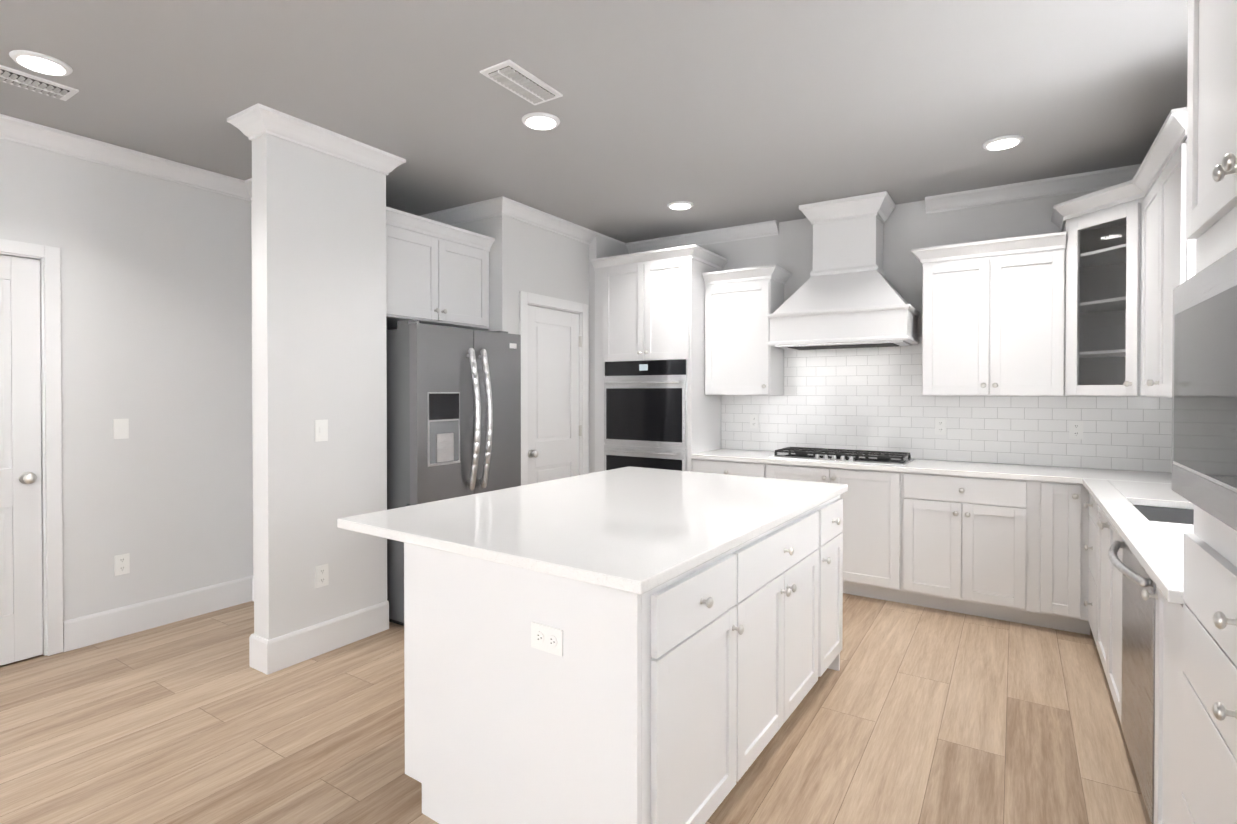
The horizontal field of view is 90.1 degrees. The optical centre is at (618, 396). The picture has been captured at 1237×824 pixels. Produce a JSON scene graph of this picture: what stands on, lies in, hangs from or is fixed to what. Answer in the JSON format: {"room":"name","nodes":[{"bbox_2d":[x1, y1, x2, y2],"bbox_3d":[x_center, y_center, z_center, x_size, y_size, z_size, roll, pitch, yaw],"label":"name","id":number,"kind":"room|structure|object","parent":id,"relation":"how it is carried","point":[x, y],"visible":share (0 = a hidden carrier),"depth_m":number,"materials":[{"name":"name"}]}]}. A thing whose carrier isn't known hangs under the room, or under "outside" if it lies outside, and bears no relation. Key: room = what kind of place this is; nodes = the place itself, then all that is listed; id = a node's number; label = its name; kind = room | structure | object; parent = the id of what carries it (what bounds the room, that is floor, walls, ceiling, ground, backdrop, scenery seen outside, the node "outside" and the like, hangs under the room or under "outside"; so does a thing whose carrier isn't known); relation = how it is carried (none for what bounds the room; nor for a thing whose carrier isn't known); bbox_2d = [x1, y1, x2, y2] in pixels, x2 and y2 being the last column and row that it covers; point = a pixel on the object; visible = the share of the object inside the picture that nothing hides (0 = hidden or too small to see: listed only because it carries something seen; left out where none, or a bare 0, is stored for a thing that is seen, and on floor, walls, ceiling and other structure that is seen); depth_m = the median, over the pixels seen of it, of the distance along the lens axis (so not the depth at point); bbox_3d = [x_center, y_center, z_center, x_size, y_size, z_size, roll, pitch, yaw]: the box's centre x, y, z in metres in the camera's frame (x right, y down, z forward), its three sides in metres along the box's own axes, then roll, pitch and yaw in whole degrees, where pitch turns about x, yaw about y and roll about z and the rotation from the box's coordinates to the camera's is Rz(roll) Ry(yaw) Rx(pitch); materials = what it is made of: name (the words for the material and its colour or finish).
{"room":"kitchen","nodes":[
{"label":"kitchen","id":0,"kind":"room"},
{"bbox_2d":[0,139,252,620],"bbox_3d":[-2.973,-0.016,3.449,0.100,2.780,2.070,0,1,33],"label":"wall","id":1,"kind":"structure","parent":0,"point":[156,311],"depth_m":3.64,"materials":[{"name":"white paint"}]},
{"bbox_2d":[113,419,128,438],"bbox_3d":[-2.851,0.183,3.539,0.011,0.115,0.072,0,1,33],"label":"light switch","id":2,"kind":"object","parent":1,"relation":"attached to","point":[120,428],"visible":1,"depth_m":3.54,"materials":[{"name":"white plastic"}]},
{"bbox_2d":[114,553,129,575],"bbox_3d":[-2.852,0.963,3.546,0.008,0.115,0.072,0,1,33],"label":"outlet","id":3,"kind":"object","parent":1,"relation":"attached to","point":[121,564],"visible":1,"depth_m":3.54,"materials":[{"name":"white plastic"}]},
{"bbox_2d":[0,114,251,200],"bbox_3d":[-4.532,-1.334,0.850,0.080,0.100,7.770,0,1,33],"label":"crown molding","id":4,"kind":"structure","parent":1,"relation":"attached to","point":[12,129],"depth_m":3.47,"materials":[{"name":"white wood"}]},
{"bbox_2d":[63,576,250,651],"bbox_3d":[-2.732,1.289,3.729,0.016,0.165,0.958,0,1,33],"label":"baseboard","id":5,"kind":"structure","parent":1,"relation":"attached to","point":[91,629],"depth_m":3.66,"materials":[{"name":"white wood"}]},
{"bbox_2d":[251,201,253,574],"bbox_3d":[-1.976,-0.021,3.937,1.050,2.780,0.170,0,1,33],"label":"wall","id":6,"kind":"structure","parent":0,"point":[252,388],"depth_m":4.15,"materials":[{"name":"white paint"}]},
{"bbox_2d":[244,178,251,198],"bbox_3d":[-2.006,-1.359,3.796,0.960,0.100,0.080,0,1,33],"label":"crown molding","id":7,"kind":"structure","parent":6,"relation":"attached to","point":[247,183],"depth_m":4.06,"materials":[{"name":"white wood"}]},
{"bbox_2d":[251,575,253,600],"bbox_3d":[-2.026,1.288,3.870,1.050,0.165,0.016,0,1,33],"label":"baseboard","id":8,"kind":"structure","parent":6,"relation":"attached to","point":[252,577],"depth_m":4.13,"materials":[{"name":"white wood"}]},
{"bbox_2d":[252,134,386,639],"bbox_3d":[-1.611,-0.016,3.393,0.151,2.780,0.690,0,1,33],"label":"wall","id":9,"kind":"structure","parent":0,"point":[319,276],"depth_m":3.28,"materials":[{"name":"white paint"}]},
{"bbox_2d":[227,112,255,140],"bbox_3d":[-1.801,-1.355,3.302,0.080,0.100,0.510,0,1,33],"label":"crown molding","id":10,"kind":"structure","parent":9,"relation":"attached to","point":[234,119],"depth_m":3.10,"materials":[{"name":"white wood"}]},
{"bbox_2d":[249,633,258,670],"bbox_3d":[-1.740,1.292,3.359,0.016,0.165,0.506,0,1,33],"label":"baseboard","id":11,"kind":"structure","parent":9,"relation":"attached to","point":[253,639],"depth_m":3.13,"materials":[{"name":"white wood"}]},
{"bbox_2d":[315,564,328,587],"bbox_3d":[-1.589,0.960,3.310,0.008,0.115,0.072,0,1,33],"label":"outlet","id":12,"kind":"object","parent":9,"relation":"attached to","point":[321,576],"visible":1,"depth_m":3.31,"materials":[{"name":"white plastic"}]},
{"bbox_2d":[240,103,405,175],"bbox_3d":[-1.532,-1.355,3.331,0.100,0.100,0.850,0,1,33],"label":"crown molding","id":13,"kind":"structure","parent":9,"relation":"attached to","point":[257,120],"depth_m":3.22,"materials":[{"name":"white wood"}]},
{"bbox_2d":[259,601,388,674],"bbox_3d":[-1.563,1.292,3.364,0.036,0.165,0.706,0,1,33],"label":"baseboard","id":14,"kind":"structure","parent":9,"relation":"attached to","point":[270,656],"depth_m":3.29,"materials":[{"name":"white wood"}]},
{"bbox_2d":[452,215,524,334],"bbox_3d":[-1.133,-0.028,4.804,0.850,2.780,0.240,0,1,33],"label":"wall","id":15,"kind":"structure","parent":0,"point":[507,268],"depth_m":4.53,"materials":[{"name":"white paint"}]},
{"bbox_2d":[386,207,494,329],"bbox_3d":[-1.488,-0.826,4.300,0.770,0.655,0.976,0,1,33],"label":"upper cabinet","id":16,"kind":"object","parent":15,"relation":"attached to","point":[437,273],"visible":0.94,"depth_m":4.09,"materials":[{"name":"white wood"}]},
{"bbox_2d":[524,223,581,302],"bbox_3d":[-0.870,-1.075,5.204,0.850,0.692,0.732,0,1,33],"label":"wall","id":17,"kind":"structure","parent":0,"point":[553,265],"depth_m":4.95,"materials":[{"name":"white paint"}]},
{"bbox_2d":[0,593,1151,823],"bbox_3d":[-1.614,1.427,0.649,5.850,0.060,11.150,0,1,33],"label":"floor","id":18,"kind":"structure","parent":0,"point":[912,715],"depth_m":2.53,"materials":[{"name":"brown wood"}]},
{"bbox_2d":[386,320,520,625],"bbox_3d":[-1.241,0.455,4.152,0.968,1.825,0.890,0,1,33],"label":"refrigerator","id":19,"kind":"object","parent":18,"relation":"on","point":[453,412],"visible":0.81,"depth_m":3.75,"materials":[{"name":"grey metal"}]},
{"bbox_2d":[404,490,847,823],"bbox_3d":[0.215,0.930,2.587,1.001,0.902,1.888,0,1,35],"label":"kitchen island","id":20,"kind":"object","parent":18,"relation":"on","point":[632,645],"depth_m":1.85,"materials":[{"name":"white painted wood"},{"name":"quartz"},{"name":"satin nickel"}]},
{"bbox_2d":[337,466,847,597],"bbox_3d":[0.060,0.462,2.695,1.330,0.034,1.940,0,1,35],"label":"island countertop","id":21,"kind":"structure","parent":20,"relation":"on","point":[624,530],"depth_m":2.22,"materials":[{"name":"white stone"}]},
{"bbox_2d":[591,244,727,471],"bbox_3d":[0.340,0.093,5.254,0.980,2.530,0.666,0,1,33],"label":"tall cabinet","id":22,"kind":"object","parent":18,"relation":"on","point":[656,407],"visible":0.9,"depth_m":5.00,"materials":[{"name":"white painted wood"},{"name":"satin nickel"}]},
{"bbox_2d":[692,459,774,477],"bbox_3d":[1.007,0.921,4.885,0.664,0.882,0.578,0,1,33],"label":"base cabinet","id":23,"kind":"object","parent":18,"relation":"on","point":[765,470],"depth_m":4.63,"materials":[{"name":"white wood"}]},
{"bbox_2d":[775,463,914,604],"bbox_3d":[1.610,0.924,4.496,1.046,0.882,0.578,0,1,33],"label":"base cabinet","id":24,"kind":"object","parent":18,"relation":"on","point":[878,531],"depth_m":4.11,"materials":[{"name":"white wood"}]},
{"bbox_2d":[915,475,1034,625],"bbox_3d":[2.263,0.928,4.077,0.779,0.882,0.578,0,1,33],"label":"base cabinet","id":25,"kind":"object","parent":18,"relation":"on","point":[975,538],"depth_m":3.79,"materials":[{"name":"white wood"}]},
{"bbox_2d":[691,448,1170,482],"bbox_3d":[2.002,0.467,4.228,3.045,0.032,0.598,0,1,33],"label":"countertop","id":26,"kind":"structure","parent":25,"relation":"on","point":[1037,473],"depth_m":4.03,"materials":[{"name":"white stone"}]},
{"bbox_2d":[1035,483,1086,633],"bbox_3d":[2.707,0.930,3.791,0.278,0.882,0.578,0,1,33],"label":"base cabinet","id":27,"kind":"object","parent":18,"relation":"on","point":[1060,508],"depth_m":3.56,"materials":[{"name":"white wood"}]},
{"bbox_2d":[1083,495,1094,634],"bbox_3d":[2.781,0.936,3.157,0.572,0.882,0.447,0,1,33],"label":"base cabinet","id":28,"kind":"object","parent":18,"relation":"on","point":[1090,502],"depth_m":3.46,"materials":[{"name":"white wood"}]},
{"bbox_2d":[1091,507,1114,694],"bbox_3d":[2.592,0.938,2.863,0.572,0.882,0.253,0,1,33],"label":"base cabinet","id":29,"kind":"object","parent":18,"relation":"on","point":[1099,553],"depth_m":2.91,"materials":[{"name":"white wood"}]},
{"bbox_2d":[1115,535,1146,806],"bbox_3d":[2.005,0.946,1.937,0.591,0.882,0.782,0,1,33],"label":"dishwasher","id":30,"kind":"object","parent":18,"relation":"on","point":[1130,581],"depth_m":2.14,"materials":[{"name":"grey metal"}]},
{"bbox_2d":[1147,579,1184,823],"bbox_3d":[1.728,0.950,1.507,0.591,0.882,0.374,0,1,33],"label":"base cabinet","id":31,"kind":"object","parent":18,"relation":"on","point":[1165,671],"depth_m":1.74,"materials":[{"name":"white wood"}]},
{"bbox_2d":[1083,479,1193,602],"bbox_3d":[2.238,0.484,2.337,0.602,0.032,2.328,0,1,33],"label":"countertop","id":32,"kind":"structure","parent":31,"relation":"on","point":[1157,545],"depth_m":2.25,"materials":[{"name":"white stone"}]},
{"bbox_2d":[1171,0,1236,823],"bbox_3d":[1.349,0.131,0.966,0.618,2.528,1.050,0,1,33],"label":"tall cabinet","id":33,"kind":"object","parent":18,"relation":"on","point":[1204,416],"visible":1,"depth_m":1.27,"materials":[{"name":"white wood"}]},
{"bbox_2d":[582,243,588,473],"bbox_3d":[-0.467,-0.037,5.839,0.850,2.780,0.758,0,1,33],"label":"wall","id":34,"kind":"structure","parent":0,"point":[585,273],"depth_m":5.34,"materials":[{"name":"white paint"}]},
{"bbox_2d":[0,0,1187,242],"bbox_3d":[-1.614,-1.412,0.625,5.850,0.060,11.150,0,1,33],"label":"ceiling","id":35,"kind":"structure","parent":0,"point":[718,114],"depth_m":2.82,"materials":[{"name":"grey paint"}]},
{"bbox_2d":[0,65,78,100],"bbox_3d":[-2.631,-1.391,2.712,0.170,0.019,0.360,0,1,33],"label":"ceiling vent","id":36,"kind":"object","parent":35,"relation":"in","point":[18,78],"visible":1,"depth_m":2.74,"materials":[{"name":"white metal"}]},
{"bbox_2d":[9,50,72,75],"bbox_3d":[-2.416,-1.392,2.585,0.196,0.014,0.196,0,1,33],"label":"recessed light","id":37,"kind":"object","parent":35,"relation":"in","point":[41,63],"visible":0.98,"depth_m":2.56,"materials":[{"name":"white plastic"}]},
{"bbox_2d":[420,199,494,225],"bbox_3d":[-1.223,-1.367,4.660,0.840,0.100,0.080,0,1,33],"label":"crown molding","id":38,"kind":"structure","parent":35,"relation":"attached to","point":[480,210],"depth_m":4.61,"materials":[{"name":"white wood"}]},
{"bbox_2d":[480,60,562,104],"bbox_3d":[-0.427,-1.391,2.756,0.170,0.019,0.360,0,1,33],"label":"ceiling vent","id":39,"kind":"object","parent":35,"relation":"in","point":[513,77],"visible":1,"depth_m":2.73,"materials":[{"name":"white metal"}]},
{"bbox_2d":[522,112,559,130],"bbox_3d":[-0.394,-1.397,3.140,0.196,0.014,0.196,0,1,33],"label":"recessed light","id":40,"kind":"object","parent":35,"relation":"in","point":[542,121],"visible":1,"depth_m":3.12,"materials":[{"name":"white plastic"}]},
{"bbox_2d":[667,201,693,209],"bbox_3d":[0.457,-1.409,4.554,0.196,0.014,0.196,0,1,33],"label":"recessed light","id":41,"kind":"object","parent":35,"relation":"in","point":[679,205],"visible":0.98,"depth_m":4.52,"materials":[{"name":"white plastic"}]},
{"bbox_2d":[982,135,1023,150],"bbox_3d":[2.123,-1.399,3.411,0.196,0.014,0.196,0,1,33],"label":"recessed light","id":42,"kind":"object","parent":35,"relation":"in","point":[1003,142],"visible":1,"depth_m":3.39,"materials":[{"name":"white plastic"}]},
{"bbox_2d":[589,234,628,472],"bbox_3d":[-0.074,-0.035,5.591,0.078,2.780,0.550,0,1,33],"label":"wall","id":43,"kind":"structure","parent":0,"point":[600,246],"depth_m":5.37,"materials":[{"name":"white paint"}]},
{"bbox_2d":[492,196,627,248],"bbox_3d":[-0.387,-1.371,5.091,0.080,0.100,1.710,0,1,33],"label":"crown molding","id":44,"kind":"structure","parent":43,"relation":"attached to","point":[504,206],"depth_m":4.77,"materials":[{"name":"white wood"}]},
{"bbox_2d":[700,189,1171,472],"bbox_3d":[1.814,-0.028,4.763,4.150,2.780,0.100,0,1,33],"label":"wall","id":45,"kind":"structure","parent":0,"point":[907,227],"depth_m":4.49,"materials":[{"name":"white paint"}]},
{"bbox_2d":[628,220,778,253],"bbox_3d":[0.685,-1.373,5.371,1.420,0.100,0.080,0,1,33],"label":"crown molding","id":46,"kind":"structure","parent":45,"relation":"attached to","point":[768,228],"depth_m":5.30,"materials":[{"name":"white wood"}]},
{"bbox_2d":[702,265,790,394],"bbox_3d":[1.032,-0.506,4.969,0.603,0.983,0.388,0,1,33],"label":"upper cabinet","id":47,"kind":"object","parent":45,"relation":"attached to","point":[742,357],"visible":1,"depth_m":4.85,"materials":[{"name":"white wood"}]},
{"bbox_2d":[767,191,919,349],"bbox_3d":[1.633,-0.889,4.498,0.961,1.049,0.507,0,1,33],"label":"range hood","id":48,"kind":"object","parent":45,"relation":"attached to","point":[846,295],"visible":1,"depth_m":4.39,"materials":[{"name":"white painted wood"},{"name":"stainless steel"}]},
{"bbox_2d":[721,337,1171,471],"bbox_3d":[2.161,0.006,4.475,3.038,0.883,0.008,0,1,33],"label":"backsplash","id":49,"kind":"structure","parent":45,"relation":"attached to","point":[871,399],"depth_m":4.46,"materials":[{"name":"tile"}]},
{"bbox_2d":[750,414,757,428],"bbox_3d":[1.126,0.204,5.128,0.072,0.115,0.008,0,1,33],"label":"outlet","id":50,"kind":"object","parent":49,"relation":"attached to","point":[753,421],"visible":1,"depth_m":5.13,"materials":[{"name":"white plastic"}]},
{"bbox_2d":[935,418,945,434],"bbox_3d":[2.287,0.211,4.381,0.072,0.115,0.008,0,1,33],"label":"outlet","id":51,"kind":"object","parent":49,"relation":"attached to","point":[940,426],"visible":1,"depth_m":4.38,"materials":[{"name":"white plastic"}]},
{"bbox_2d":[1069,421,1082,438],"bbox_3d":[2.938,0.214,3.962,0.072,0.115,0.008,0,1,33],"label":"outlet","id":52,"kind":"object","parent":49,"relation":"attached to","point":[1075,429],"visible":1,"depth_m":3.96,"materials":[{"name":"white plastic"}]},
{"bbox_2d":[911,232,1065,395],"bbox_3d":[2.421,-0.498,4.075,0.841,0.983,0.388,0,1,33],"label":"upper cabinet","id":53,"kind":"object","parent":45,"relation":"attached to","point":[993,317],"visible":1,"depth_m":3.91,"materials":[{"name":"white wood"}]},
{"bbox_2d":[925,164,1140,213],"bbox_3d":[2.762,-1.361,4.034,1.360,0.100,0.080,0,1,33],"label":"crown molding","id":54,"kind":"structure","parent":45,"relation":"attached to","point":[1068,184],"depth_m":4.02,"materials":[{"name":"white wood"}]},
{"bbox_2d":[1139,507,1193,522],"bbox_3d":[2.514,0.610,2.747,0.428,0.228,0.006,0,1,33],"label":"sink","id":55,"kind":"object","parent":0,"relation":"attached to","point":[1172,514],"depth_m":2.77,"materials":[{"name":"silver metal"}]},
{"bbox_3d":[-3.331,0.318,2.961,0.030,2.120,0.857,0,1,33],"label":"wall","id":56,"kind":"structure","parent":0,"visible":0},
{"bbox_2d":[0,239,62,665],"bbox_3d":[-3.262,0.290,2.917,0.126,2.168,0.961,0,1,33],"label":"door","id":57,"kind":"structure","parent":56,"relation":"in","point":[31,582],"depth_m":3.23,"materials":[{"name":"white wood"}]},
{"bbox_3d":[-0.899,0.314,5.234,0.780,2.088,0.732,0,1,33],"label":"wall","id":58,"kind":"structure","parent":0,"visible":0},
{"bbox_2d":[519,291,587,485],"bbox_3d":[-0.515,0.281,4.987,0.126,2.150,0.864,0,1,33],"label":"pantry door","id":59,"kind":"structure","parent":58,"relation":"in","point":[553,332],"depth_m":4.98,"materials":[{"name":"white wood"}]},
{"bbox_3d":[3.070,-0.012,2.973,0.100,2.780,1.750,0,1,33],"label":"wall","id":60,"kind":"structure","parent":0,"visible":0},
{"bbox_2d":[1063,203,1122,386],"bbox_3d":[2.746,-0.555,3.507,0.299,0.974,0.293,0,1,33],"label":"upper cabinet","id":61,"kind":"object","parent":60,"relation":"attached to","point":[1094,235],"depth_m":3.73,"materials":[{"name":"white wood"}]},
{"bbox_2d":[1123,107,1195,397],"bbox_3d":[2.681,-0.575,2.845,0.417,1.158,1.000,0,1,33],"label":"upper cabinet","id":62,"kind":"object","parent":60,"relation":"attached to","point":[1130,257],"depth_m":2.95,"materials":[{"name":"white wood"}]}
]}

